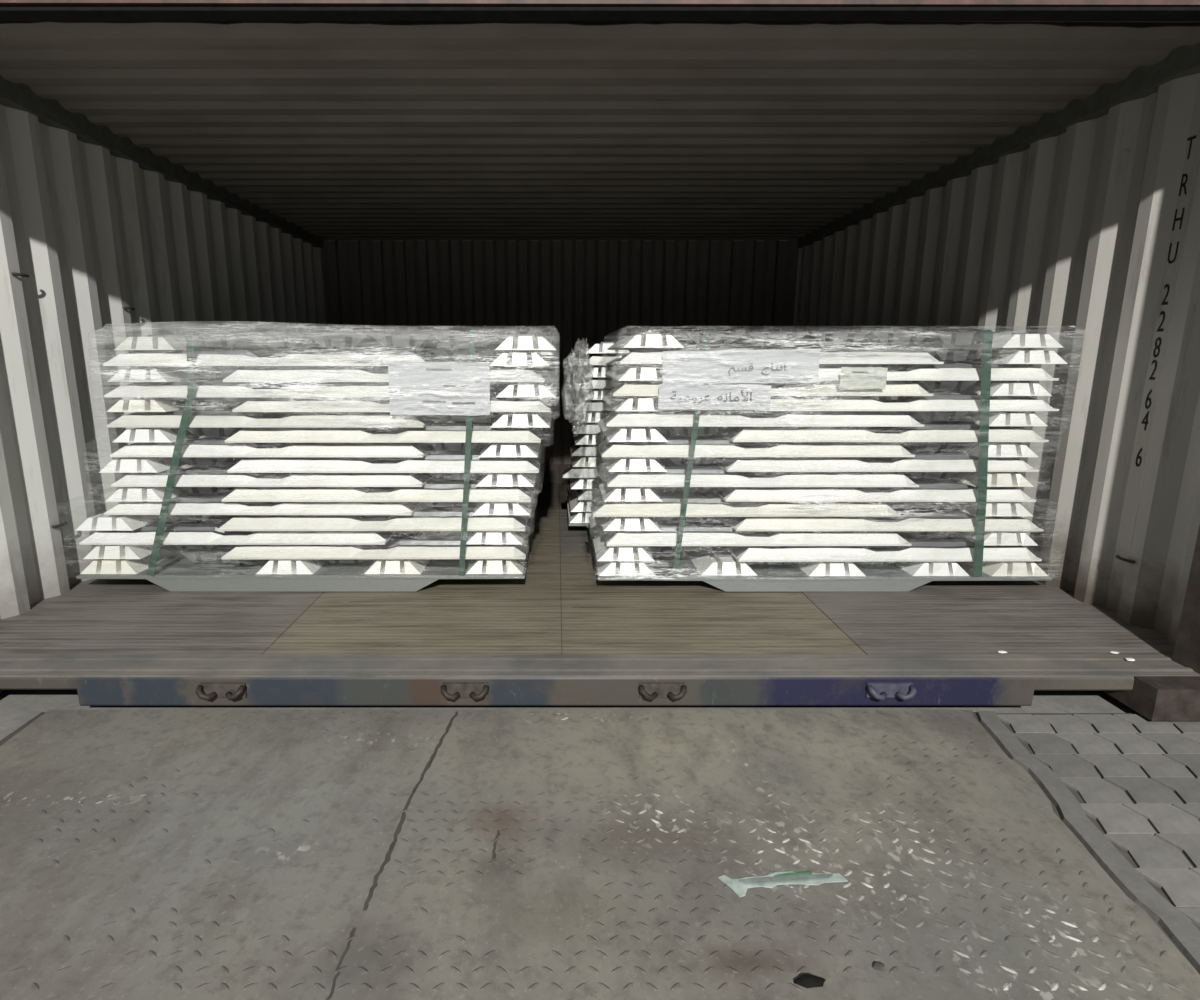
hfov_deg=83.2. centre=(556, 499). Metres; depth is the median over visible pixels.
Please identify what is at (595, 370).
ingot
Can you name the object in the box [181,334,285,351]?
ingot
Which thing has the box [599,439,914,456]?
ingot
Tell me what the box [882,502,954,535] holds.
ingot
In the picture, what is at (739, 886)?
scrap
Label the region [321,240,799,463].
wall
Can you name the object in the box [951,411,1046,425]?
ingot
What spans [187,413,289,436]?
ingot
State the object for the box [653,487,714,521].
ingot
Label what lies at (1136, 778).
paving
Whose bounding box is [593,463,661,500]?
ingot
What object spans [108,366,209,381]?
ingot
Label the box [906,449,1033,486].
ingot
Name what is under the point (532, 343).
ingot
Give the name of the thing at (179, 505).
ingot
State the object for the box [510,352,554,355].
ingot
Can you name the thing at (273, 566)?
ingot
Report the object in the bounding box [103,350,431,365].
ingot
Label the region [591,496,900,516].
ingot
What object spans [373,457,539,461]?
ingot
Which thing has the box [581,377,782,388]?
ingot
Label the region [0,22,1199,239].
ceiling
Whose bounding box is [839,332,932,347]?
ingot
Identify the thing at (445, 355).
ingot
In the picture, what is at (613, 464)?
ingot
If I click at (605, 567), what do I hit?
ingot
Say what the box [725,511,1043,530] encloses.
ingot
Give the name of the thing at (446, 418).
ingot
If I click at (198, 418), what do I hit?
ingot
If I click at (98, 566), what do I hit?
ingot
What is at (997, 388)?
ingot
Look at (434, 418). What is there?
ingot
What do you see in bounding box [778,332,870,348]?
ingot
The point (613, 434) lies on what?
ingot
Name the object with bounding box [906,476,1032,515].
ingot
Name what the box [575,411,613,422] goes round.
ingot
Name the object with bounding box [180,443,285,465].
ingot
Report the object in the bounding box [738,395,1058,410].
ingot
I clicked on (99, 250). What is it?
wall
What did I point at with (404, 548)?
ingot
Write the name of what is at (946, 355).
ingot
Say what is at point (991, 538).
ingot
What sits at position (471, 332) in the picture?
strap
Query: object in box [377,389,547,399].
ingot
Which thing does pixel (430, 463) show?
ingot
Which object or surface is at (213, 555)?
ingot
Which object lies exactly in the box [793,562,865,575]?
ingot
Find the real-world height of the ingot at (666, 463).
0.074 m
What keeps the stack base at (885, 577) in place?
on the floor at (559, 620)
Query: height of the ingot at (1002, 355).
0.075 m
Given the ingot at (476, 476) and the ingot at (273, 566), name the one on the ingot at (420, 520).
the ingot at (476, 476)
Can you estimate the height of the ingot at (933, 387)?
0.072 m
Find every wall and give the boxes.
[0,104,326,618]
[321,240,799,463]
[794,73,1199,644]
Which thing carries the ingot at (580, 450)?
on the ingot at (577, 461)
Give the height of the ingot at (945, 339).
0.075 m
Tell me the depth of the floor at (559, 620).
2.94 m
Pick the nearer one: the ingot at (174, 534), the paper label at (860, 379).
the paper label at (860, 379)
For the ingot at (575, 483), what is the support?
on the ingot at (584, 494)
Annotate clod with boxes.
[873,962,883,970]
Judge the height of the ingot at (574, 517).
0.076 m
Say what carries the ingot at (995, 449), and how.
on the ingot at (922, 462)
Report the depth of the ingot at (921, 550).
3.43 m
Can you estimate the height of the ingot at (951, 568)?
0.077 m
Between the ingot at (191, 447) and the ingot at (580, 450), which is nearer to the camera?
the ingot at (191, 447)
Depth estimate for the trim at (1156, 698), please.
2.52 m
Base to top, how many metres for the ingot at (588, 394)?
0.071 m
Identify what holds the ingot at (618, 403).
on the ingot at (679, 417)
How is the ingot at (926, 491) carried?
on the ingot at (670, 506)
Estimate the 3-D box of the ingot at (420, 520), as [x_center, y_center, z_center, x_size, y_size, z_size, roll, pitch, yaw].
[-0.930,0.095,3.481,1.540,0.079,0.225,0,12,0]
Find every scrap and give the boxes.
[718,871,847,897]
[794,974,825,987]
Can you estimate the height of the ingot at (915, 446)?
0.074 m
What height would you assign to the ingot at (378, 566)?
0.079 m
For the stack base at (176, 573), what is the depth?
3.43 m
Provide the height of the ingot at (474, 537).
0.072 m
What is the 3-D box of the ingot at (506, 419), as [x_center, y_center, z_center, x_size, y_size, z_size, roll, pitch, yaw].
[-0.181,-0.485,3.728,0.296,0.074,0.920,0,12,0]
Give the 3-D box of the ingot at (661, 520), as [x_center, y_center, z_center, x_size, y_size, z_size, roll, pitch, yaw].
[0.708,0.166,3.918,0.296,0.080,0.800,0,12,0]
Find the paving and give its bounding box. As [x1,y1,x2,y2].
[973,713,1199,969]
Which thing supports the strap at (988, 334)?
attached to the stack base at (885, 577)
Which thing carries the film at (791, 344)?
on the stack base at (885, 577)
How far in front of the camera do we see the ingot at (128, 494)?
3.37 m
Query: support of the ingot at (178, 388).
on the ingot at (262, 404)
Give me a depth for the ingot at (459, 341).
3.25 m
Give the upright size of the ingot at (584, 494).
0.075 m
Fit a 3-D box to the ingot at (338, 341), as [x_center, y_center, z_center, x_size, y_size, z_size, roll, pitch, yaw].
[-1.055,-0.841,3.630,0.296,0.075,0.800,0,12,0]
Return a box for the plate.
[0,710,1199,999]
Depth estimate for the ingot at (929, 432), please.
3.31 m
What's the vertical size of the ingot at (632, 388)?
0.072 m
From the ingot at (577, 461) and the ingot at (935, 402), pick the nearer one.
the ingot at (935, 402)
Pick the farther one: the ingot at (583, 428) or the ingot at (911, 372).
the ingot at (583, 428)
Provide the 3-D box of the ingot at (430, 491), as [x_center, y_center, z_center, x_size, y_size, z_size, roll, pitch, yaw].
[-0.899,-0.050,3.453,1.540,0.075,0.226,0,12,0]
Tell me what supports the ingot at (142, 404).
on the ingot at (198, 418)
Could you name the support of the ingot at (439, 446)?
on the ingot at (430, 463)
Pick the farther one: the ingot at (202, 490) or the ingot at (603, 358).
the ingot at (603, 358)
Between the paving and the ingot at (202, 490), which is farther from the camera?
the ingot at (202, 490)
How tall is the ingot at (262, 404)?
0.069 m
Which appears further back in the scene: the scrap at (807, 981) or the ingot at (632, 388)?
the ingot at (632, 388)
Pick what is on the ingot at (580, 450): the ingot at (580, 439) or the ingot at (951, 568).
the ingot at (580, 439)
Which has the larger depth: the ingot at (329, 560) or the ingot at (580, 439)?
the ingot at (580, 439)
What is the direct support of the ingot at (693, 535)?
on the ingot at (921, 550)
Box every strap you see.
[147,330,288,576]
[459,330,494,575]
[665,330,708,576]
[879,330,993,576]
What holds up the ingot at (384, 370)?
on the ingot
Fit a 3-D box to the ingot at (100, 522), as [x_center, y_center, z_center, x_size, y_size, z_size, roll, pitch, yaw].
[-2.279,0.021,3.833,0.296,0.079,0.920,0,12,0]
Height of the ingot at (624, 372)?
0.077 m
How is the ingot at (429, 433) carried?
on the ingot at (191, 447)
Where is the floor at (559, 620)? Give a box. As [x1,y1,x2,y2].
[0,464,1199,689]
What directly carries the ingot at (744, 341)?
on the ingot at (827, 355)
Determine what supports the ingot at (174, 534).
on the ingot at (404, 548)
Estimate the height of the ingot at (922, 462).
0.072 m
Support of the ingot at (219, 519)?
on the ingot at (213, 555)
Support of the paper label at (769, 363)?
attached to the film at (791, 344)
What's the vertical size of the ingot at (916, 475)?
0.074 m
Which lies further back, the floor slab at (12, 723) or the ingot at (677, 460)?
the ingot at (677, 460)
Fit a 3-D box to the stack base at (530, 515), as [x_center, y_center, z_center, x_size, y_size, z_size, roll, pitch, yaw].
[-1.290,0.091,5.016,2.224,0.085,0.962,0,12,0]
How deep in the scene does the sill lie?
2.54 m
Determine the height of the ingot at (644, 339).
0.075 m
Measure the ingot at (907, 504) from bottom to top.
0.075 m
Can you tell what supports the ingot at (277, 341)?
on the ingot at (138, 357)
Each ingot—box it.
[75,491,198,530]
[79,524,394,544]
[80,545,186,573]
[84,517,201,558]
[99,436,227,472]
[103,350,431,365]
[104,381,388,396]
[104,496,419,514]
[105,462,235,501]
[107,397,198,411]
[107,410,431,427]
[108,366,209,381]
[110,439,430,456]
[111,469,429,486]
[113,428,203,441]
[114,335,258,351]
[167,487,239,520]
[173,515,236,548]
[178,366,250,380]
[179,545,237,562]
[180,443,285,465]
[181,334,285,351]
[181,461,270,493]
[183,397,259,408]
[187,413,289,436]
[218,510,526,530]
[221,538,526,558]
[222,482,532,501]
[223,366,544,381]
[225,425,541,442]
[227,454,539,472]
[232,396,550,411]
[244,334,336,350]
[257,559,327,573]
[307,334,392,349]
[326,559,365,562]
[364,531,445,573]
[367,366,543,376]
[370,334,445,351]
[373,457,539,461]
[373,476,434,487]
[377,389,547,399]
[409,502,470,534]
[416,502,476,509]
[420,443,486,445]
[422,412,501,422]
[424,473,482,506]
[429,424,491,450]
[429,449,482,478]
[431,350,502,362]
[433,334,505,349]
[437,415,485,422]
[466,515,527,543]
[466,525,529,573]
[472,484,534,514]
[475,457,539,486]
[479,427,540,456]
[490,350,550,365]
[491,412,550,426]
[495,335,555,351]
[497,379,556,396]
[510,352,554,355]
[531,427,542,433]
[563,464,766,477]
[567,493,591,522]
[568,484,595,511]
[569,464,598,488]
[570,444,603,466]
[571,442,766,455]
[572,424,605,444]
[573,400,614,410]
[573,423,734,433]
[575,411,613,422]
[577,487,723,499]
[580,365,612,376]
[580,389,612,399]
[581,342,628,353]
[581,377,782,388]
[582,353,626,364]
[589,515,653,560]
[590,529,655,575]
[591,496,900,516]
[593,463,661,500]
[594,489,660,530]
[597,412,667,441]
[597,438,666,471]
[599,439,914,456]
[602,390,674,410]
[603,409,923,426]
[603,525,911,545]
[605,364,662,380]
[605,468,918,486]
[608,332,683,349]
[610,381,933,395]
[616,348,943,363]
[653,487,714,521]
[655,517,711,550]
[658,460,711,492]
[664,436,717,464]
[665,427,721,436]
[672,332,744,347]
[684,521,757,575]
[714,519,792,564]
[716,482,1035,501]
[717,453,1038,471]
[719,332,807,348]
[722,424,1048,441]
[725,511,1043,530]
[728,539,1041,561]
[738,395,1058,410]
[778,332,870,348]
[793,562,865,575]
[818,364,1058,380]
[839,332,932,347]
[857,457,957,478]
[858,562,894,564]
[864,427,959,450]
[877,400,970,421]
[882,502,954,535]
[893,531,968,575]
[895,502,946,507]
[900,332,995,348]
[902,531,1047,575]
[906,381,976,393]
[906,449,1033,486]
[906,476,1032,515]
[915,348,981,363]
[922,505,1037,545]
[950,442,1037,456]
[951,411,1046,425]
[952,381,1051,395]
[957,348,1067,363]
[960,332,1063,348]
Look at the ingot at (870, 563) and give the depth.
3.57 m
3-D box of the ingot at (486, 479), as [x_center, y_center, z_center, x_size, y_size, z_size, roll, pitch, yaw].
[-0.259,-0.195,3.791,0.296,0.069,0.920,0,12,0]
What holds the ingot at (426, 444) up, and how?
on the ingot
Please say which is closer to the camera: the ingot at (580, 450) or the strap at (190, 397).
the strap at (190, 397)
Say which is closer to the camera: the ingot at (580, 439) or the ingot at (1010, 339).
the ingot at (1010, 339)
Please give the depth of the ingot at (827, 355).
3.23 m
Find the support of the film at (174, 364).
attached to the stack base at (176, 573)
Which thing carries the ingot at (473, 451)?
on the ingot at (430, 491)
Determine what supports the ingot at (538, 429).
on the ingot at (426, 444)
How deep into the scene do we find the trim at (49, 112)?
3.88 m
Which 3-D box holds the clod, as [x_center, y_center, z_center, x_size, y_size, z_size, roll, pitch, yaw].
[0.700,1.013,1.465,0.022,0.008,0.019,5,13,24]
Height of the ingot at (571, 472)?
0.074 m
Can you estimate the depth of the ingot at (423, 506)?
3.87 m
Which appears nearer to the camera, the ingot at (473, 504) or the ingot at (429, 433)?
the ingot at (429, 433)
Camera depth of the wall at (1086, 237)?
3.29 m
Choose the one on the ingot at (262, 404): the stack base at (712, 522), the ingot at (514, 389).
the ingot at (514, 389)
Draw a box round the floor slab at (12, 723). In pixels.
[0,711,42,745]
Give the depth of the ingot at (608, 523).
3.40 m
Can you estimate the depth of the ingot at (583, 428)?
4.43 m
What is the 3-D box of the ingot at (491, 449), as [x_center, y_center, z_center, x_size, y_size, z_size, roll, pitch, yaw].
[-0.243,-0.341,3.760,0.296,0.073,0.920,0,12,0]
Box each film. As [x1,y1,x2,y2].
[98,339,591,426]
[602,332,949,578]
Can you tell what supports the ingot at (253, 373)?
on the ingot at (178, 388)
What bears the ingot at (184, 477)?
on the ingot at (430, 491)
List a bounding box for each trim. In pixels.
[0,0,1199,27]
[0,75,323,247]
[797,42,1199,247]
[1104,525,1199,720]
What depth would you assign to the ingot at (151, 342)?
3.21 m
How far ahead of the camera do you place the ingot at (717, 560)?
3.50 m
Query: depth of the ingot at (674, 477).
3.35 m
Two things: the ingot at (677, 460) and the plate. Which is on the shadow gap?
the plate
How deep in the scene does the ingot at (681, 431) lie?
3.42 m
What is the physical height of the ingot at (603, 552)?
0.080 m
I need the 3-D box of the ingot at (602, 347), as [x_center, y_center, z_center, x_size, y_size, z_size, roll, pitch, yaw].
[0.332,-1.071,4.761,0.296,0.074,0.920,0,12,0]
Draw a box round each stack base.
[76,529,531,591]
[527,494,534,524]
[567,505,731,525]
[589,530,1051,591]
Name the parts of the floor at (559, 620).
panel, panel, panel, panel, panel, panel, panel, panel, threshold plate, panel, panel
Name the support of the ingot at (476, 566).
on the stack base at (176, 573)
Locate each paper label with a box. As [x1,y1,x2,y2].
[388,361,489,415]
[658,384,771,410]
[662,349,819,383]
[839,367,887,388]
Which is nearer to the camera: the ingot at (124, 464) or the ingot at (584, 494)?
the ingot at (124, 464)
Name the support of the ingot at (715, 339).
on the ingot at (827, 355)
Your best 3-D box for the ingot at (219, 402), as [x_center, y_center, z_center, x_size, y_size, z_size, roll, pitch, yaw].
[-1.732,-0.567,3.764,0.296,0.069,0.800,0,12,0]
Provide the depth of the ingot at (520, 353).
3.23 m
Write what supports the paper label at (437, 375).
attached to the film at (174, 364)
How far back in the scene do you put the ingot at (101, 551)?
3.43 m
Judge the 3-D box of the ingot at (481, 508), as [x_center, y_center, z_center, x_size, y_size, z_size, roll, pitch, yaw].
[-0.282,-0.052,3.816,0.296,0.068,0.920,0,12,0]
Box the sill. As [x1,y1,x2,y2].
[0,677,1133,705]
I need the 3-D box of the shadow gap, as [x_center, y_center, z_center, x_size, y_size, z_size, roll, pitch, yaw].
[0.000,1.717,-1.682,28.000,0.001,28.000,0,12,0]
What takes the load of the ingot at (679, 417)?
on the ingot at (929, 432)
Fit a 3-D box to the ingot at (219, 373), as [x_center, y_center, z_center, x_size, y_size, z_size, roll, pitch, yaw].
[-1.737,-0.710,3.734,0.296,0.075,0.800,0,12,0]
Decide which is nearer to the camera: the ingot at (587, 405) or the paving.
the paving
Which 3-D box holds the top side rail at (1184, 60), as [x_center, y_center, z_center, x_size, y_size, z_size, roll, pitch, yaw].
[2.583,-2.199,4.641,0.085,0.115,5.070,0,12,0]
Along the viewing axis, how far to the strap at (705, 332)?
3.31 m
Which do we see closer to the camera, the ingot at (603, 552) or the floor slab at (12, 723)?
the floor slab at (12, 723)
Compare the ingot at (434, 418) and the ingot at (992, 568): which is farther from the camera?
the ingot at (434, 418)
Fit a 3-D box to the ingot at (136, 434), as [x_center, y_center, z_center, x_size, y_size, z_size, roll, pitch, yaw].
[-2.028,-0.412,3.737,0.296,0.072,0.920,0,12,0]
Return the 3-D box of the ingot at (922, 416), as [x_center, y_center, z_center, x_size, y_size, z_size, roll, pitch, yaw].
[1.942,-0.500,3.778,0.296,0.073,0.800,0,12,0]
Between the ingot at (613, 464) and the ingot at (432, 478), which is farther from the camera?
the ingot at (432, 478)
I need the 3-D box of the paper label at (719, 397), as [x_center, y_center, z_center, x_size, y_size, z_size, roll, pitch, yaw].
[0.752,-0.490,3.216,0.538,0.133,0.010,1,12,0]
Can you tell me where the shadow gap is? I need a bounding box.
[0,690,1137,713]
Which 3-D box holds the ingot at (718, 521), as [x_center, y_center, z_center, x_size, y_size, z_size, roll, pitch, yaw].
[1.155,0.241,3.945,0.296,0.077,0.800,0,12,0]
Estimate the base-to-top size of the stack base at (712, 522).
0.076 m
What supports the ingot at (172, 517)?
on the ingot at (174, 534)
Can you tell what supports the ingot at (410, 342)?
on the ingot at (138, 357)
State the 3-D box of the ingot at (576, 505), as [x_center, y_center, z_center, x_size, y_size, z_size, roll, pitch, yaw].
[0.237,-0.054,4.976,0.296,0.079,0.920,0,12,0]

